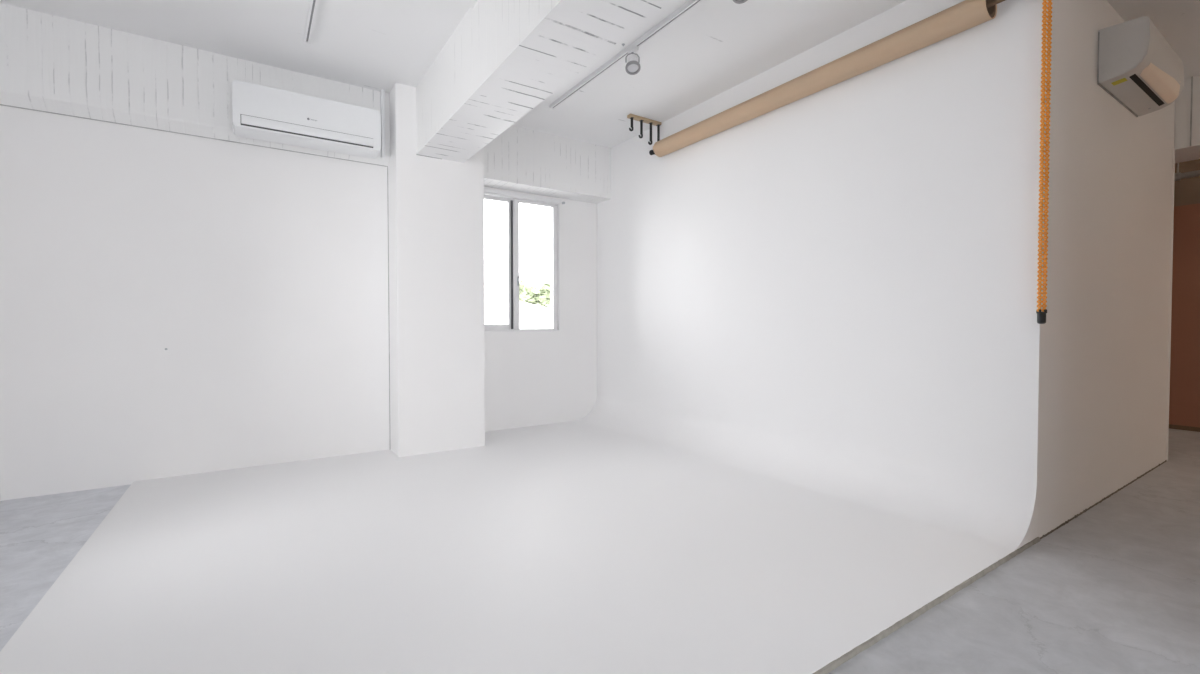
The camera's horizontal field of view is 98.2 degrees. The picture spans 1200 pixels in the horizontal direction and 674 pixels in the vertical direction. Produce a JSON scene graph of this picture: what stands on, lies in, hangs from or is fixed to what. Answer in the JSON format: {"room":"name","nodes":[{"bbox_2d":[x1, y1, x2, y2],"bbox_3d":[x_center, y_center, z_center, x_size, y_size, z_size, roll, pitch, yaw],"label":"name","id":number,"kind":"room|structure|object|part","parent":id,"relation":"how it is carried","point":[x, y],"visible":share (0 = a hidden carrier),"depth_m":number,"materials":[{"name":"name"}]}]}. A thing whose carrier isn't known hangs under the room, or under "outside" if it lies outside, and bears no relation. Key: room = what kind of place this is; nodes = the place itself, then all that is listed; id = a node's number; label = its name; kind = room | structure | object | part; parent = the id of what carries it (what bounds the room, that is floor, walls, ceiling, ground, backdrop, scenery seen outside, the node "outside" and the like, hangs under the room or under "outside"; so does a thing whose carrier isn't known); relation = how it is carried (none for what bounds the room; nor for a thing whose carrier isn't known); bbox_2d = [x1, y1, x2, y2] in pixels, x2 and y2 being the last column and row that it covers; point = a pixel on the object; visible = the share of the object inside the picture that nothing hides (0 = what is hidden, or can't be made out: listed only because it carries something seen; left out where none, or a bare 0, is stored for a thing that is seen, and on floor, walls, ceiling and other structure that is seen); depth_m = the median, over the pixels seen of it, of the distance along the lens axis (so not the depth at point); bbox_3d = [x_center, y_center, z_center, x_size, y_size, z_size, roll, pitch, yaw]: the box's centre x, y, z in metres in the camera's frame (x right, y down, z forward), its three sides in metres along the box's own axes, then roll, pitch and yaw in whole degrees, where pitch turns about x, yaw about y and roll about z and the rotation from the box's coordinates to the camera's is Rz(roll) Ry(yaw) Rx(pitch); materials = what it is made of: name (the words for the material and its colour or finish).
{"room":"studio","nodes":[
{"label":"studio","id":0,"kind":"room"},
{"bbox_2d":[0,105,389,500],"bbox_3d":[-2.962,-0.519,3.941,2.515,3.070,0.300,-1,1,-34],"label":"wall","id":1,"kind":"structure","parent":0,"point":[261,273],"depth_m":3.72,"materials":[{"name":"white paint"}]},
{"bbox_2d":[387,167,389,424],"bbox_3d":[-1.832,-0.231,4.515,0.008,2.470,0.010,-1,1,-34],"label":"joint","id":2,"kind":"object","parent":1,"relation":"attached to","point":[387,167],"visible":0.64,"depth_m":4.51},
{"bbox_2d":[0,0,1046,673],"bbox_3d":[-0.578,-0.509,3.227,4.048,3.080,4.104,-1,1,-34],"label":"cyclorama","id":3,"kind":"structure","parent":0,"point":[813,420],"depth_m":2.93,"materials":[{"name":"white paint"}]},
{"bbox_2d":[813,537,1040,673],"bbox_3d":[0.561,1.058,1.549,4.060,0.018,0.015,-1,1,-34],"label":"platform edge","id":4,"kind":"structure","parent":3,"relation":"attached to","point":[831,666],"depth_m":1.97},
{"bbox_2d":[484,186,596,431],"bbox_3d":[-0.720,-0.557,5.702,1.710,3.070,0.200,-1,1,-34],"label":"wall","id":5,"kind":"structure","parent":0,"point":[533,378],"depth_m":5.78,"materials":[{"name":"white paint"}]},
{"bbox_2d":[484,192,559,331],"bbox_3d":[-0.905,-0.765,5.517,1.022,1.410,0.116,-1,1,-34],"label":"window","id":6,"kind":"structure","parent":5,"relation":"in","point":[512,202],"depth_m":5.50,"materials":[{"name":"white metal"}]},
{"bbox_3d":[-1.116,-0.761,5.413,0.515,1.382,0.032,-1,1,-34],"label":"sash","id":7,"kind":"part","parent":6,"relation":"part of","materials":[{"name":"glass"}]},
{"bbox_3d":[-0.694,-0.766,5.631,0.516,1.380,0.032,-1,1,-34],"label":"sash","id":8,"kind":"part","parent":6,"relation":"part of","materials":[{"name":"glass"}]},
{"bbox_2d":[484,188,561,203],"bbox_3d":[-0.891,-1.489,5.438,1.110,0.043,0.022,-1,1,-34],"label":"window frame","id":9,"kind":"structure","parent":5,"relation":"attached to","point":[487,190],"depth_m":5.47,"materials":[{"name":"white metal"}]},
{"bbox_2d":[0,0,1199,147],"bbox_3d":[2.552,-2.144,2.281,10.115,0.250,9.660,-1,1,-34],"label":"ceiling","id":10,"kind":"structure","parent":0,"point":[716,46],"depth_m":3.54,"materials":[{"name":"white paint"}]},
{"bbox_2d":[0,3,389,165],"bbox_3d":[-2.780,-1.755,3.820,2.315,0.594,0.100,-1,1,-34],"label":"ceiling beam","id":11,"kind":"structure","parent":10,"relation":"attached to","point":[49,63],"depth_m":3.52,"materials":[{"name":"concrete"}]},
{"bbox_2d":[0,104,387,166],"bbox_3d":[-2.795,-1.457,3.846,2.313,0.006,0.008,-1,1,-34],"label":"joint","id":12,"kind":"object","parent":11,"relation":"attached to","point":[0,104],"visible":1,"depth_m":3.71,"materials":[{"name":"white paint"}]},
{"bbox_2d":[232,80,380,158],"bbox_3d":[-2.224,-1.649,3.996,0.980,0.342,0.224,-1,1,-34],"label":"air conditioner","id":13,"kind":"object","parent":11,"relation":"attached to","point":[259,112],"visible":1,"depth_m":3.90,"materials":[{"name":"white plastic"}]},
{"bbox_2d":[240,114,372,147],"bbox_3d":[-2.172,-1.539,3.909,0.871,0.077,0.005,-1,1,-34],"label":"air vent","id":14,"kind":"object","parent":13,"relation":"attached to","point":[260,122],"depth_m":3.88,"materials":[{"name":"white plastic"}]},
{"bbox_2d":[380,89,384,158],"bbox_3d":[-1.823,-1.784,4.364,0.027,0.558,0.052,-1,1,-34],"label":"pipe cover","id":15,"kind":"object","parent":11,"relation":"attached to","point":[382,92],"visible":0.97,"depth_m":4.34,"materials":[{"name":"white plastic"}]},
{"bbox_2d":[303,0,318,43],"bbox_3d":[-1.758,-2.023,3.186,0.043,0.032,0.924,-1,1,-34],"label":"track","id":16,"kind":"object","parent":10,"relation":"attached to","point":[313,4],"visible":1,"depth_m":3.32,"materials":[{"name":"white metal"}]},
{"bbox_2d":[416,0,670,162],"bbox_3d":[0.980,-1.716,0.895,0.402,0.548,8.470,-1,1,-34],"label":"ceiling beam","id":17,"kind":"structure","parent":10,"relation":"attached to","point":[503,58],"depth_m":3.02,"materials":[{"name":"concrete"}]},
{"bbox_2d":[484,125,610,203],"bbox_3d":[-0.622,-1.808,5.455,1.630,0.558,0.295,-1,1,-34],"label":"ceiling beam","id":18,"kind":"structure","parent":10,"relation":"attached to","point":[519,159],"depth_m":5.36,"materials":[{"name":"concrete"}]},
{"bbox_2d":[550,0,702,109],"bbox_3d":[1.128,-2.004,2.297,0.039,0.032,5.654,-1,1,-34],"label":"track","id":19,"kind":"object","parent":10,"relation":"attached to","point":[690,4],"visible":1,"depth_m":3.65,"materials":[{"name":"white metal"}]},
{"bbox_2d":[625,46,640,74],"bbox_3d":[0.227,-1.938,3.640,0.106,0.169,0.116,-1,1,-34],"label":"spotlight","id":20,"kind":"object","parent":19,"relation":"hanging from","point":[633,67],"visible":1,"depth_m":3.63,"materials":[{"name":"white paint"}]},
{"bbox_2d":[733,0,746,3],"bbox_3d":[0.766,-1.920,2.828,0.106,0.169,0.116,-1,1,-34],"label":"spotlight","id":21,"kind":"object","parent":19,"relation":"hanging from","point":[735,1],"visible":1,"depth_m":2.86,"materials":[{"name":"white paint"}]},
{"bbox_2d":[627,114,660,154],"bbox_3d":[0.424,-1.919,4.955,0.375,0.317,0.055,-1,1,-34],"label":"hook rack","id":22,"kind":"object","parent":10,"relation":"hanging from","point":[632,117],"visible":0.96,"depth_m":4.94,"materials":[{"name":"brown wood"}]},
{"bbox_2d":[649,0,1004,156],"bbox_3d":[1.316,-1.761,3.804,0.151,0.144,2.990,-1,1,-34],"label":"paper roll","id":23,"kind":"object","parent":22,"relation":"hanging from","point":[967,14],"visible":0.99,"depth_m":3.33,"materials":[{"name":"brown cardboard"}]},
{"bbox_2d":[1174,75,1199,161],"bbox_3d":[5.025,-1.783,4.048,0.490,0.548,9.260,-1,1,-34],"label":"ceiling beam","id":24,"kind":"structure","parent":10,"relation":"attached to","point":[1184,151],"depth_m":4.15,"materials":[{"name":"white paint"}]},
{"bbox_2d":[1190,76,1192,145],"bbox_3d":[4.682,-1.785,4.118,0.008,0.546,0.008,-1,1,-34],"label":"joint","id":25,"kind":"object","parent":24,"relation":"attached to","point":[1192,76],"visible":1,"depth_m":4.11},
{"bbox_2d":[1175,163,1199,180],"bbox_3d":[6.113,-1.818,4.768,0.080,0.509,8.860,-1,1,-34],"label":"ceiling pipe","id":26,"kind":"object","parent":10,"relation":"hanging from","point":[1178,176],"visible":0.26,"depth_m":5.17,"materials":[{"name":"metal"}]},
{"bbox_2d":[0,429,1199,673],"bbox_3d":[2.552,1.149,2.352,10.115,0.202,9.660,-1,1,-34],"label":"floor","id":27,"kind":"structure","parent":0,"point":[1115,588],"depth_m":2.16,"materials":[{"name":"grey concrete"}]},
{"bbox_2d":[388,83,484,456],"bbox_3d":[-1.565,-0.537,4.783,0.746,3.070,0.800,-1,1,-34],"label":"column","id":28,"kind":"structure","parent":27,"relation":"on","point":[436,206],"depth_m":4.42,"materials":[{"name":"white paint"}]},
{"bbox_2d":[1037,0,1174,536],"bbox_3d":[2.249,-0.546,5.214,2.860,3.070,4.294,-1,1,-34],"label":"wall","id":29,"kind":"structure","parent":0,"point":[1105,332],"depth_m":3.15,"materials":[{"name":"white paint"}]},
{"bbox_2d":[1040,460,1166,539],"bbox_3d":[3.429,1.020,3.448,2.880,0.014,0.010,-1,1,-34],"label":"baseboard","id":30,"kind":"structure","parent":29,"relation":"attached to","point":[1131,482],"depth_m":3.20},
{"bbox_2d":[1097,16,1183,116],"bbox_3d":[3.370,-1.657,3.228,0.897,0.318,0.216,-1,1,-34],"label":"air conditioner","id":31,"kind":"object","parent":29,"relation":"attached to","point":[1138,67],"visible":1,"depth_m":3.05,"materials":[{"name":"white plastic"}]},
{"bbox_3d":[3.313,-1.653,3.316,0.887,0.305,0.007,-1,1,-34],"label":"mounting plate","id":32,"kind":"part","parent":31,"relation":"part of","materials":[{"name":"white plastic"}]},
{"bbox_2d":[1130,74,1164,105],"bbox_3d":[3.388,-1.521,3.215,0.725,0.012,0.024,-1,1,-34],"label":"air vent","id":33,"kind":"object","parent":31,"relation":"attached to","point":[1139,82],"depth_m":3.20,"materials":[{"name":"white plastic"}]},
{"bbox_2d":[1166,149,1174,460],"bbox_3d":[4.617,-0.250,4.227,0.032,2.520,0.036,-1,1,-34],"label":"trim","id":34,"kind":"structure","parent":29,"relation":"attached to","point":[1173,149],"depth_m":4.21,"materials":[{"name":"white paint"}]},
{"bbox_2d":[1169,159,1199,426],"bbox_3d":[6.546,-0.558,5.082,0.200,3.040,9.260,-1,1,-34],"label":"wall","id":35,"kind":"structure","parent":0,"point":[1184,397],"depth_m":5.47,"materials":[{"name":"brown paint"}]},
{"bbox_2d":[1169,424,1199,431],"bbox_3d":[6.500,0.969,5.084,0.112,0.045,9.260,-1,1,-34],"label":"baseboard","id":36,"kind":"structure","parent":35,"relation":"attached to","point":[1179,427],"depth_m":5.49,"materials":[{"name":"brown wood"}]},
{"label":"outside","id":37,"kind":"structure","parent":0,"visible":0},
{"bbox_3d":[-9.796,0.848,32.917,60.000,0.300,54.340,-1,1,-34],"label":"ground","id":38,"kind":"structure","parent":37,"visible":0},
{"bbox_2d":[507,273,550,307],"bbox_3d":[-0.842,-0.273,14.078,3.295,2.864,1.053,-1,1,-34],"label":"hedge","id":39,"kind":"object","parent":38,"relation":"on","point":[542,297],"visible":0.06,"depth_m":13.19,"materials":[{"name":"green plant"}]},
{"bbox_3d":[2.031,-1.867,2.530,0.375,0.317,0.055,-1,1,-34],"label":"hook rack","id":40,"kind":"object","parent":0,"visible":0},
{"bbox_2d":[1036,0,1052,323],"bbox_3d":[2.184,-0.926,2.590,0.056,1.722,0.086,-1,1,-34],"label":"pull chain","id":41,"kind":"object","parent":40,"relation":"hanging from","point":[1041,316],"visible":1,"depth_m":2.57,"materials":[{"name":"orange plastic"}]}
]}

